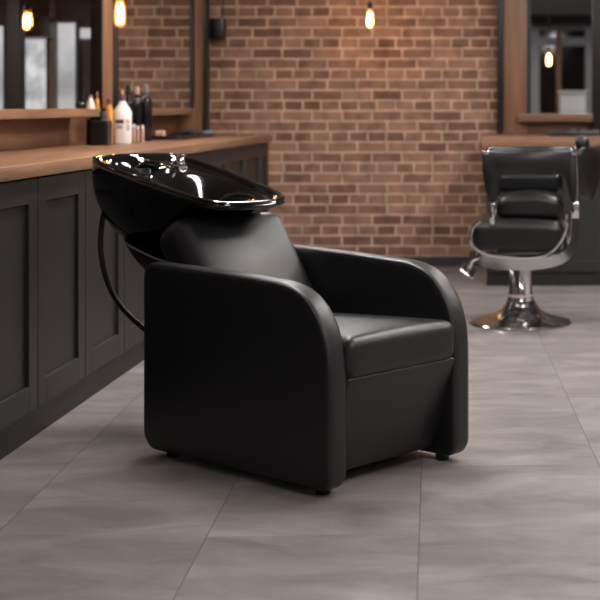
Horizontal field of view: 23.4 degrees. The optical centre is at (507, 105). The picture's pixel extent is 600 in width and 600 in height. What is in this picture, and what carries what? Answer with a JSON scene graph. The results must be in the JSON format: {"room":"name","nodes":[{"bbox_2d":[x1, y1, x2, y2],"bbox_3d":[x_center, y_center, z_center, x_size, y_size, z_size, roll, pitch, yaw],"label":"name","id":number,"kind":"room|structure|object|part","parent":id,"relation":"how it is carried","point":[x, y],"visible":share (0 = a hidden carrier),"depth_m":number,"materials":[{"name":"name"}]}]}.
{"room":"salon","nodes":[
{"label":"salon","id":0,"kind":"room"},
{"bbox_2d":[25,17,53,37],"bbox_3d":[-3.897,-0.651,11.800,0.247,0.165,0.200,0,0,0],"label":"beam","id":1,"kind":"structure","parent":0,"point":[39,27],"depth_m":11.70,"materials":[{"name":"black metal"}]},
{"bbox_2d":[0,0,90,108],"bbox_3d":[-4.680,-0.406,12.050,4.840,3.000,0.100,0,0,0],"label":"wall","id":2,"kind":"structure","parent":0,"point":[67,9],"depth_m":12.00,"materials":[{"name":"paint"}]},
{"bbox_2d":[0,22,5,108],"bbox_3d":[-4.326,-0.065,11.960,0.228,1.277,0.060,0,0,0],"label":"window","id":3,"kind":"structure","parent":2,"relation":"in","point":[2,24],"depth_m":11.93,"materials":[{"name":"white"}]},
{"bbox_3d":[-4.326,-0.065,11.975,0.168,1.217,0.030,0,0,0],"label":"pane","id":4,"kind":"part","parent":3,"relation":"part of","materials":[{"name":"white glass"}]},
{"bbox_2d":[25,38,48,108],"bbox_3d":[-3.989,-0.010,11.960,0.279,1.168,0.060,0,0,0],"label":"window","id":5,"kind":"structure","parent":2,"relation":"in","point":[36,49],"depth_m":11.96,"materials":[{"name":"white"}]},
{"bbox_2d":[58,19,80,108],"bbox_3d":[-3.715,-0.077,11.960,0.220,1.302,0.060,0,0,0],"label":"window","id":6,"kind":"structure","parent":2,"relation":"in","point":[69,40],"depth_m":11.96,"materials":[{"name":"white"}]},
{"bbox_2d":[80,28,90,38],"bbox_3d":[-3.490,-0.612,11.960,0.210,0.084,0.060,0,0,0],"label":"window","id":7,"kind":"structure","parent":2,"relation":"in","point":[85,33],"depth_m":11.93,"materials":[{"name":"white glass"}]},
{"bbox_2d":[0,266,599,599],"bbox_3d":[-1.750,1.134,4.450,10.900,0.080,15.500,0,0,0],"label":"floor","id":8,"kind":"structure","parent":0,"point":[89,510],"depth_m":3.88,"materials":[{"name":"tile"}]},
{"bbox_2d":[6,0,24,108],"bbox_3d":[-3.908,0.069,11.275,0.102,2.050,0.150,0,0,0],"label":"column","id":9,"kind":"structure","parent":8,"relation":"on","point":[15,13],"depth_m":11.20,"materials":[{"name":"black metal"}]},
{"bbox_2d":[0,178,36,459],"bbox_3d":[-1.831,0.663,4.435,0.550,0.862,0.530,0,0,0],"label":"base cabinet","id":10,"kind":"object","parent":8,"relation":"on","point":[18,198],"visible":0.99,"depth_m":4.53,"materials":[{"name":"grey paint"}]},
{"bbox_3d":[-1.573,0.619,4.435,0.008,0.599,0.370,0,0,0],"label":"panel","id":11,"kind":"part","parent":10,"relation":"part of","materials":[{"name":"grey paint"}]},
{"bbox_2d":[49,0,57,108],"bbox_3d":[-3.793,0.069,11.850,0.042,2.050,0.100,0,0,0],"label":"post","id":12,"kind":"object","parent":8,"relation":"on","point":[53,4],"depth_m":11.80,"materials":[{"name":"brown wood"}]},
{"bbox_2d":[32,170,84,435],"bbox_3d":[-1.831,0.663,4.965,0.550,0.862,0.530,0,0,0],"label":"base cabinet","id":13,"kind":"object","parent":8,"relation":"on","point":[61,196],"visible":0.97,"depth_m":4.97,"materials":[{"name":"grey paint"}]},
{"bbox_3d":[-1.573,0.619,4.965,0.008,0.599,0.370,0,0,0],"label":"panel","id":14,"kind":"part","parent":13,"relation":"part of","materials":[{"name":"grey paint"}]},
{"bbox_2d":[80,169,123,402],"bbox_3d":[-1.831,0.663,5.495,0.550,0.862,0.530,0,0,0],"label":"base cabinet","id":15,"kind":"object","parent":8,"relation":"on","point":[104,320],"visible":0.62,"depth_m":5.46,"materials":[{"name":"grey paint"}]},
{"bbox_3d":[-1.573,0.619,5.495,0.008,0.599,0.370,0,0,0],"label":"panel","id":16,"kind":"part","parent":15,"relation":"part of","materials":[{"name":"grey paint"}]},
{"bbox_2d":[121,243,144,375],"bbox_3d":[-1.831,0.663,6.025,0.550,0.862,0.530,0,0,0],"label":"base cabinet","id":17,"kind":"object","parent":8,"relation":"on","point":[133,354],"visible":0.16,"depth_m":5.93,"materials":[{"name":"grey paint"}]},
{"bbox_3d":[-1.566,0.618,6.025,0.020,0.760,0.526,0,0,0],"label":"door","id":18,"kind":"part","parent":17,"relation":"part of","materials":[{"name":"grey paint"}]},
{"bbox_3d":[-1.573,0.619,6.025,0.008,0.599,0.370,0,0,0],"label":"panel","id":19,"kind":"part","parent":17,"relation":"part of","materials":[{"name":"grey paint"}]},
{"bbox_2d":[185,152,206,162],"bbox_3d":[-1.831,0.663,7.085,0.550,0.862,0.530,0,0,0],"label":"base cabinet","id":20,"kind":"object","parent":8,"relation":"on","point":[202,156],"visible":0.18,"depth_m":7.17,"materials":[{"name":"grey paint"}]},
{"bbox_2d":[205,149,226,169],"bbox_3d":[-1.831,0.663,7.615,0.550,0.862,0.530,0,0,0],"label":"base cabinet","id":21,"kind":"object","parent":8,"relation":"on","point":[218,157],"visible":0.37,"depth_m":7.63,"materials":[{"name":"grey paint"}]},
{"bbox_2d":[225,146,244,175],"bbox_3d":[-1.831,0.663,8.145,0.550,0.862,0.530,0,0,0],"label":"base cabinet","id":22,"kind":"object","parent":8,"relation":"on","point":[235,155],"visible":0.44,"depth_m":8.18,"materials":[{"name":"grey paint"}]},
{"bbox_3d":[-1.573,0.619,8.145,0.008,0.599,0.370,0,0,0],"label":"panel","id":23,"kind":"part","parent":22,"relation":"part of","materials":[{"name":"grey paint"}]},
{"bbox_2d":[245,144,260,212],"bbox_3d":[-1.831,0.663,8.675,0.550,0.862,0.530,0,0,0],"label":"base cabinet","id":24,"kind":"object","parent":8,"relation":"on","point":[252,152],"visible":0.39,"depth_m":8.72,"materials":[{"name":"grey paint"}]},
{"bbox_3d":[-1.573,0.619,8.675,0.008,0.599,0.370,0,0,0],"label":"panel","id":25,"kind":"part","parent":24,"relation":"part of","materials":[{"name":"grey paint"}]},
{"bbox_2d":[258,143,267,211],"bbox_3d":[-1.831,0.663,9.082,0.550,0.862,0.284,0,0,0],"label":"base cabinet","id":26,"kind":"object","parent":8,"relation":"on","point":[264,146],"visible":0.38,"depth_m":9.11,"materials":[{"name":"grey paint"}]},
{"bbox_3d":[-1.573,0.619,9.082,0.008,0.599,0.124,0,0,0],"label":"panel","id":27,"kind":"part","parent":26,"relation":"part of","materials":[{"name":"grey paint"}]},
{"bbox_2d":[92,153,467,494],"bbox_3d":[-0.810,0.628,4.572,1.329,0.931,0.598,0,0,39],"label":"chair","id":28,"kind":"object","parent":8,"relation":"on","point":[267,355],"visible":1,"depth_m":4.31,"materials":[{"name":"black leather"}]},
{"bbox_2d":[92,153,284,248],"bbox_3d":[-1.062,0.335,4.773,0.683,0.340,0.414,0,0,40],"label":"basin","id":29,"kind":"object","parent":28,"relation":"in","point":[151,200],"depth_m":4.69,"materials":[{"name":"black ceramic"}]},
{"bbox_3d":[-0.874,0.538,4.624,0.313,0.362,0.452,0,0,40],"label":"backrest","id":30,"kind":"part","parent":28,"relation":"part of","materials":[{"name":"black leather"}]},
{"bbox_3d":[-0.799,0.783,4.226,0.852,0.586,0.078,0,0,40],"label":"armrest","id":31,"kind":"part","parent":28,"relation":"part of","materials":[{"name":"black leather"}]},
{"bbox_3d":[-0.468,0.775,4.627,0.852,0.602,0.078,0,0,40],"label":"armrest","id":32,"kind":"part","parent":28,"relation":"part of","materials":[{"name":"black leather"}]},
{"bbox_3d":[-0.529,0.723,4.340,0.600,0.160,0.458,0,0,40],"label":"seat","id":33,"kind":"part","parent":28,"relation":"part of","materials":[{"name":"black leather"}]},
{"bbox_3d":[-0.356,0.910,4.197,0.132,0.290,0.456,0,0,40],"label":"panel","id":34,"kind":"part","parent":28,"relation":"part of","materials":[{"name":"black leather"}]},
{"bbox_2d":[487,175,561,285],"bbox_3d":[0.100,0.675,9.130,0.460,0.837,1.000,0,0,0],"label":"base cabinet","id":35,"kind":"object","parent":8,"relation":"on","point":[552,276],"visible":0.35,"depth_m":8.64,"materials":[{"name":"black paint"}]},
{"bbox_2d":[482,133,599,147],"bbox_3d":[1.421,0.222,9.155,3.157,0.069,1.109,0,0,0],"label":"countertop","id":36,"kind":"structure","parent":35,"relation":"on","point":[488,139],"depth_m":8.60,"materials":[{"name":"brown wood"}]},
{"bbox_2d":[497,0,502,133],"bbox_3d":[-0.053,-0.610,9.645,0.043,1.593,0.129,0,0,0],"label":"upright","id":37,"kind":"object","parent":36,"relation":"on","point":[499,2],"visible":0.97,"depth_m":9.58,"materials":[{"name":"black metal"}]},
{"bbox_2d":[548,132,599,135],"bbox_3d":[0.465,0.175,8.850,0.430,0.024,0.260,0,0,0],"label":"tray","id":38,"kind":"object","parent":36,"relation":"on","point":[549,133],"visible":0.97,"depth_m":8.72,"materials":[{"name":"black plastic"}]},
{"bbox_2d":[568,129,576,132],"bbox_3d":[0.400,0.159,8.830,0.054,0.032,0.053,0,0,0],"label":"tin","id":39,"kind":"object","parent":38,"relation":"on","point":[569,130],"visible":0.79,"depth_m":8.81,"materials":[{"name":"grey metal"}]},
{"bbox_2d":[579,129,587,132],"bbox_3d":[0.470,0.159,8.830,0.054,0.032,0.053,0,0,0],"label":"tin","id":40,"kind":"object","parent":38,"relation":"on","point":[580,130],"visible":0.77,"depth_m":8.81,"materials":[{"name":"grey metal"}]},
{"bbox_2d":[590,129,598,132],"bbox_3d":[0.540,0.159,8.830,0.054,0.032,0.053,0,0,0],"label":"tin","id":41,"kind":"object","parent":38,"relation":"on","point":[591,130],"visible":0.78,"depth_m":8.81,"materials":[{"name":"grey metal"}]},
{"bbox_2d":[592,0,599,131],"bbox_3d":[0.683,-0.610,9.604,0.219,1.593,0.209,0,0,0],"label":"column","id":42,"kind":"structure","parent":36,"relation":"on","point":[595,3],"depth_m":9.50,"materials":[{"name":"black metal"}]},
{"bbox_2d":[460,136,599,330],"bbox_3d":[0.128,0.624,7.148,0.718,0.941,0.581,0,0,2],"label":"barber chair","id":43,"kind":"object","parent":8,"relation":"on","point":[523,231],"visible":1,"depth_m":6.92,"materials":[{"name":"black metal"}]},
{"bbox_3d":[-0.201,0.829,7.160,0.060,0.047,0.320,0,0,2],"label":"foot plate","id":44,"kind":"part","parent":43,"relation":"part of","materials":[{"name":"silver metal"}]},
{"bbox_3d":[0.061,0.640,7.150,0.476,0.176,0.490,0,0,2],"label":"seat","id":45,"kind":"part","parent":43,"relation":"part of","materials":[{"name":"black leather"}]},
{"bbox_3d":[0.064,1.035,7.150,0.512,0.118,0.512,0,0,2],"label":"plate","id":46,"kind":"part","parent":43,"relation":"part of","materials":[{"name":"silver metal"}]},
{"bbox_3d":[0.099,0.668,6.896,0.499,0.260,0.017,0,0,2],"label":"frame","id":47,"kind":"part","parent":43,"relation":"part of","materials":[{"name":"silver metal"}]},
{"bbox_3d":[0.106,0.337,6.899,0.462,0.254,0.070,0,0,2],"label":"armrest","id":48,"kind":"part","parent":43,"relation":"part of","materials":[{"name":"black leather"}]},
{"bbox_2d":[497,189,562,218],"bbox_3d":[0.114,0.494,7.169,0.330,0.130,0.380,0,0,2],"label":"cushion","id":49,"kind":"object","parent":43,"relation":"on","point":[515,203],"depth_m":6.98,"materials":[{"name":"black leather"}]},
{"bbox_3d":[0.073,0.771,7.150,0.300,0.045,0.240,0,0,2],"label":"under frame","id":50,"kind":"part","parent":43,"relation":"part of","materials":[{"name":"silver metal"}]},
{"bbox_3d":[0.123,0.337,7.398,0.462,0.254,0.070,0,0,2],"label":"armrest","id":51,"kind":"part","parent":43,"relation":"part of","materials":[{"name":"black leather"}]},
{"bbox_3d":[0.117,0.668,7.402,0.499,0.260,0.017,0,0,2],"label":"frame","id":52,"kind":"part","parent":43,"relation":"part of","materials":[{"name":"silver metal"}]},
{"bbox_3d":[0.427,0.333,7.133,0.097,0.263,0.579,0,0,11],"label":"backrest","id":53,"kind":"part","parent":43,"relation":"part of","materials":[{"name":"black leather"}]},
{"bbox_2d":[562,148,599,285],"bbox_3d":[0.560,0.675,9.130,0.460,0.837,1.000,0,0,0],"label":"base cabinet","id":54,"kind":"object","parent":8,"relation":"on","point":[583,268],"visible":0.48,"depth_m":8.64,"materials":[{"name":"black paint"}]},
{"bbox_3d":[0.560,0.637,8.645,0.320,0.606,0.013,0,0,0],"label":"panel","id":55,"kind":"part","parent":54,"relation":"part of","materials":[{"name":"black paint"}]},
{"bbox_3d":[-1.831,0.663,3.905,0.550,0.862,0.530,0,0,0],"label":"cabinet","id":56,"kind":"object","parent":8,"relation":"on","visible":0},
{"bbox_2d":[0,135,271,181],"bbox_3d":[-1.836,0.209,6.423,0.602,0.044,5.646,0,0,0],"label":"countertop","id":57,"kind":"structure","parent":56,"relation":"on","point":[17,164],"depth_m":5.84,"materials":[{"name":"brown wood"}]},
{"bbox_2d":[0,115,176,150],"bbox_3d":[-2.123,0.120,6.450,0.027,0.134,5.700,0,0,0],"label":"backsplash","id":58,"kind":"structure","parent":57,"relation":"on","point":[15,134],"depth_m":6.52,"materials":[{"name":"brown wood"}]},
{"bbox_2d":[86,119,95,144],"bbox_3d":[-2.000,0.126,6.819,0.048,0.123,0.048,0,0,0],"label":"canister","id":59,"kind":"object","parent":57,"relation":"on","point":[88,120],"visible":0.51,"depth_m":6.80,"materials":[{"name":"black plastic"}]},
{"bbox_2d":[89,111,111,144],"bbox_3d":[-1.940,0.106,6.765,0.088,0.162,0.088,0,0,0],"label":"bottle","id":60,"kind":"object","parent":57,"relation":"on","point":[100,131],"visible":0.98,"depth_m":6.72,"materials":[{"name":"black plastic"}]},
{"bbox_2d":[91,0,118,119],"bbox_3d":[-2.051,-0.610,7.224,0.115,1.593,0.101,0,0,0],"label":"upright","id":61,"kind":"object","parent":57,"relation":"on","point":[115,2],"visible":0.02,"depth_m":7.18,"materials":[{"name":"black wood"}]},
{"bbox_2d":[106,98,112,143],"bbox_3d":[-1.945,0.075,6.927,0.034,0.224,0.034,0,0,0],"label":"bottle","id":62,"kind":"object","parent":57,"relation":"on","point":[109,108],"visible":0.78,"depth_m":6.92,"materials":[{"name":"orange plastic"}]},
{"bbox_2d":[113,90,131,143],"bbox_3d":[-1.898,0.054,6.988,0.090,0.266,0.091,0,0,0],"label":"lotion bottle","id":63,"kind":"object","parent":57,"relation":"on","point":[122,114],"visible":0.99,"depth_m":6.95,"materials":[{"name":"white plastic"}]},
{"bbox_2d":[116,120,123,123],"bbox_3d":[-1.899,0.076,6.945,0.040,0.020,0.006,0,0,2],"label":"print","id":64,"kind":"object","parent":63,"relation":"attached to","point":[117,121],"depth_m":6.94,"materials":[{"name":"grey paper"}]},
{"bbox_2d":[126,84,133,123],"bbox_3d":[-1.950,0.038,7.302,0.050,0.298,0.050,0,0,0],"label":"bottle","id":65,"kind":"object","parent":57,"relation":"on","point":[129,100],"visible":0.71,"depth_m":7.29,"materials":[{"name":"black plastic"}]},
{"bbox_2d":[132,124,135,142],"bbox_3d":[-1.870,0.139,7.092,0.020,0.097,0.020,0,0,0],"label":"vial","id":66,"kind":"object","parent":57,"relation":"on","point":[133,125],"visible":0.92,"depth_m":7.08,"materials":[{"name":"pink plastic"}]},
{"bbox_2d":[133,87,141,129],"bbox_3d":[-1.950,0.042,7.472,0.045,0.289,0.045,0,0,0],"label":"bottle","id":67,"kind":"object","parent":57,"relation":"on","point":[137,101],"visible":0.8,"depth_m":7.46,"materials":[{"name":"black plastic"}]},
{"bbox_2d":[136,126,139,142],"bbox_3d":[-1.870,0.143,7.169,0.020,0.088,0.020,0,0,0],"label":"vial","id":68,"kind":"object","parent":57,"relation":"on","point":[137,127],"visible":0.87,"depth_m":7.16,"materials":[{"name":"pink plastic"}]},
{"bbox_2d":[140,125,143,142],"bbox_3d":[-1.870,0.142,7.259,0.020,0.089,0.020,0,0,0],"label":"vial","id":69,"kind":"object","parent":57,"relation":"on","point":[142,126],"visible":1,"depth_m":7.25,"materials":[{"name":"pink plastic"}]},
{"bbox_2d":[141,84,151,140],"bbox_3d":[-1.930,0.035,7.571,0.065,0.304,0.064,0,0,0],"label":"bottle","id":70,"kind":"object","parent":57,"relation":"on","point":[146,100],"visible":0.88,"depth_m":7.55,"materials":[{"name":"black plastic"}]},
{"bbox_2d":[152,133,213,139],"bbox_3d":[-1.885,0.175,8.200,0.200,0.024,0.840,0,0,0],"label":"tray","id":71,"kind":"object","parent":57,"relation":"on","point":[175,136],"visible":0.81,"depth_m":7.98,"materials":[{"name":"black plastic"}]},
{"bbox_2d":[154,130,165,135],"bbox_3d":[-1.920,0.154,7.840,0.056,0.040,0.060,0,0,0],"label":"soap bar","id":72,"kind":"object","parent":71,"relation":"on","point":[157,132],"visible":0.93,"depth_m":7.81,"materials":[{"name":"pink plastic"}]},
{"bbox_2d":[186,129,195,134],"bbox_3d":[-1.882,0.157,8.433,0.044,0.036,0.197,0,0,-9],"label":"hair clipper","id":73,"kind":"object","parent":71,"relation":"on","point":[189,131],"visible":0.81,"depth_m":8.34,"materials":[{"name":"black plastic"}]},
{"bbox_3d":[-2.015,0.663,9.469,0.190,0.862,0.442,0,0,0],"label":"cabinet filler","id":74,"kind":"object","parent":8,"relation":"on","visible":0},
{"bbox_2d":[214,133,229,134],"bbox_3d":[-2.005,0.209,9.474,0.210,0.044,0.452,0,0,0],"label":"ledge","id":75,"kind":"object","parent":74,"relation":"on","point":[214,133],"visible":0.17,"depth_m":9.66,"materials":[{"name":"brown wood"}]},
{"bbox_2d":[203,0,209,130],"bbox_3d":[-2.053,-0.610,9.430,0.115,1.593,0.140,0,0,0],"label":"upright","id":76,"kind":"object","parent":75,"relation":"on","point":[206,3],"visible":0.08,"depth_m":9.39,"materials":[{"name":"black metal"}]},
{"bbox_2d":[210,0,496,255],"bbox_3d":[0.780,-0.156,9.770,5.840,2.500,0.120,0,0,0],"label":"wall","id":77,"kind":"structure","parent":0,"point":[377,131],"depth_m":9.71,"materials":[{"name":"brick"}]},
{"bbox_2d":[210,0,225,38],"bbox_3d":[-1.987,-1.065,9.645,0.130,1.220,0.130,0,0,0],"label":"wall box","id":78,"kind":"object","parent":77,"relation":"attached to","point":[217,25],"visible":0.8,"depth_m":9.58,"materials":[{"name":"black plastic"}]},
{"bbox_2d":[392,256,480,265],"bbox_3d":[-1.025,1.061,9.700,1.730,0.066,0.020,0,0,0],"label":"baseboard","id":79,"kind":"structure","parent":77,"relation":"attached to","point":[431,260],"depth_m":9.69,"materials":[{"name":"grey wood"}]},
{"bbox_2d":[503,0,592,133],"bbox_3d":[0.271,-0.509,9.620,0.603,1.393,0.179,0,0,0],"label":"wall mirror","id":80,"kind":"object","parent":77,"relation":"attached to","point":[547,44],"visible":0.94,"depth_m":9.62,"materials":[{"name":"brown wood"}]},
{"bbox_3d":[0.364,-0.476,9.623,0.417,1.060,0.006,0,0,0],"label":"glass","id":81,"kind":"part","parent":80,"relation":"part of","materials":[{"name":"grey mirror"}]},
{"bbox_3d":[0.730,-1.446,3.255,5.940,0.080,13.110,0,0,0],"label":"ceiling","id":82,"kind":"structure","parent":0,"visible":0},
{"bbox_2d":[116,3,123,23],"bbox_3d":[-1.721,-0.878,6.300,0.100,1.055,0.100,0,0,0],"label":"pendant lamp","id":83,"kind":"object","parent":82,"relation":"hanging from","point":[119,11],"visible":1,"depth_m":6.29,"materials":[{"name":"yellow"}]},
{"bbox_2d":[367,1,372,26],"bbox_3d":[-0.899,-0.955,9.250,0.100,0.901,0.100,0,0,0],"label":"pendant lamp","id":84,"kind":"object","parent":82,"relation":"hanging from","point":[369,5],"visible":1,"depth_m":9.24,"materials":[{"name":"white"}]},
{"bbox_2d":[367,1,372,8],"bbox_3d":[-0.899,-0.657,9.250,0.035,0.055,0.034,0,0,0],"label":"socket","id":85,"kind":"object","parent":84,"relation":"attached to","point":[369,5],"depth_m":9.24,"materials":[{"name":"black metal"}]},
{"bbox_3d":[-4.680,-0.991,8.000,4.840,0.070,8.000,0,0,0],"label":"ceiling","id":86,"kind":"structure","parent":0,"visible":0},
{"bbox_2d":[24,0,28,28],"bbox_3d":[-3.120,-0.722,9.200,0.100,0.467,0.100,0,0,0],"label":"pendant lamp","id":87,"kind":"object","parent":86,"relation":"hanging from","point":[26,6],"visible":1,"depth_m":9.19,"materials":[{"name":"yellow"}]},
{"bbox_2d":[24,3,28,10],"bbox_3d":[-3.120,-0.641,9.200,0.035,0.055,0.034,0,0,0],"label":"socket","id":88,"kind":"object","parent":87,"relation":"attached to","point":[26,7],"depth_m":9.18,"materials":[{"name":"black metal"}]},
{"bbox_3d":[-2.200,-0.156,3.305,0.120,2.500,13.010,0,0,0],"label":"wall","id":89,"kind":"structure","parent":0,"visible":0},
{"bbox_2d":[0,109,100,118],"bbox_3d":[-2.051,0.033,5.228,0.173,0.039,3.256,0,0,0],"label":"wall shelf","id":90,"kind":"object","parent":89,"relation":"attached to","point":[4,113],"visible":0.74,"depth_m":6.05,"materials":[{"name":"brown wood"}]},
{"bbox_2d":[75,102,84,108],"bbox_3d":[-1.995,-0.004,6.618,0.034,0.034,0.079,0,0,0],"label":"brush","id":91,"kind":"object","parent":90,"relation":"on","point":[81,105],"visible":1,"depth_m":6.61,"materials":[{"name":"black plastic"}]},
{"bbox_2d":[86,95,94,108],"bbox_3d":[-1.990,-0.019,6.768,0.044,0.065,0.043,0,0,0],"label":"bottle","id":92,"kind":"object","parent":90,"relation":"on","point":[90,104],"visible":1,"depth_m":6.76,"materials":[{"name":"white plastic"}]},
{"bbox_2d":[95,92,99,108],"bbox_3d":[-1.990,-0.028,6.875,0.024,0.082,0.024,0,0,0],"label":"bottle","id":93,"kind":"object","parent":90,"relation":"on","point":[97,106],"visible":0.93,"depth_m":6.87,"materials":[{"name":"orange plastic"}]},
{"bbox_2d":[95,0,112,108],"bbox_3d":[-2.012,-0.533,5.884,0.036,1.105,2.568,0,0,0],"label":"post","id":94,"kind":"object","parent":90,"relation":"on","point":[103,8],"visible":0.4,"depth_m":7.02,"materials":[{"name":"brown wood"}]},
{"bbox_3d":[-2.012,-0.537,5.884,0.036,1.097,2.568,0,0,0],"label":"frame","id":95,"kind":"part","parent":94,"relation":"part of","materials":[{"name":"brown wood"}]},
{"bbox_2d":[119,0,202,132],"bbox_3d":[-2.068,-0.450,8.292,0.144,1.273,1.978,0,0,0],"label":"wall mirror","id":96,"kind":"object","parent":89,"relation":"attached to","point":[161,41],"visible":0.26,"depth_m":8.32,"materials":[{"name":"brown mirror"}]},
{"bbox_3d":[-2.009,-0.493,8.145,0.006,1.025,1.685,0,0,0],"label":"glass","id":97,"kind":"part","parent":96,"relation":"part of","materials":[{"name":"grey mirror"}]},
{"bbox_2d":[152,108,193,114],"bbox_3d":[-2.042,0.033,8.117,0.134,0.039,1.629,0,0,0],"label":"wall shelf","id":98,"kind":"object","parent":96,"relation":"attached to","point":[155,111],"visible":0.49,"depth_m":8.36,"materials":[{"name":"brown wood"}]},
{"bbox_3d":[-2.068,-0.450,8.292,0.144,1.273,1.978,0,0,0],"label":"frame","id":99,"kind":"part","parent":96,"relation":"part of","materials":[{"name":"brown wood"}]}
]}

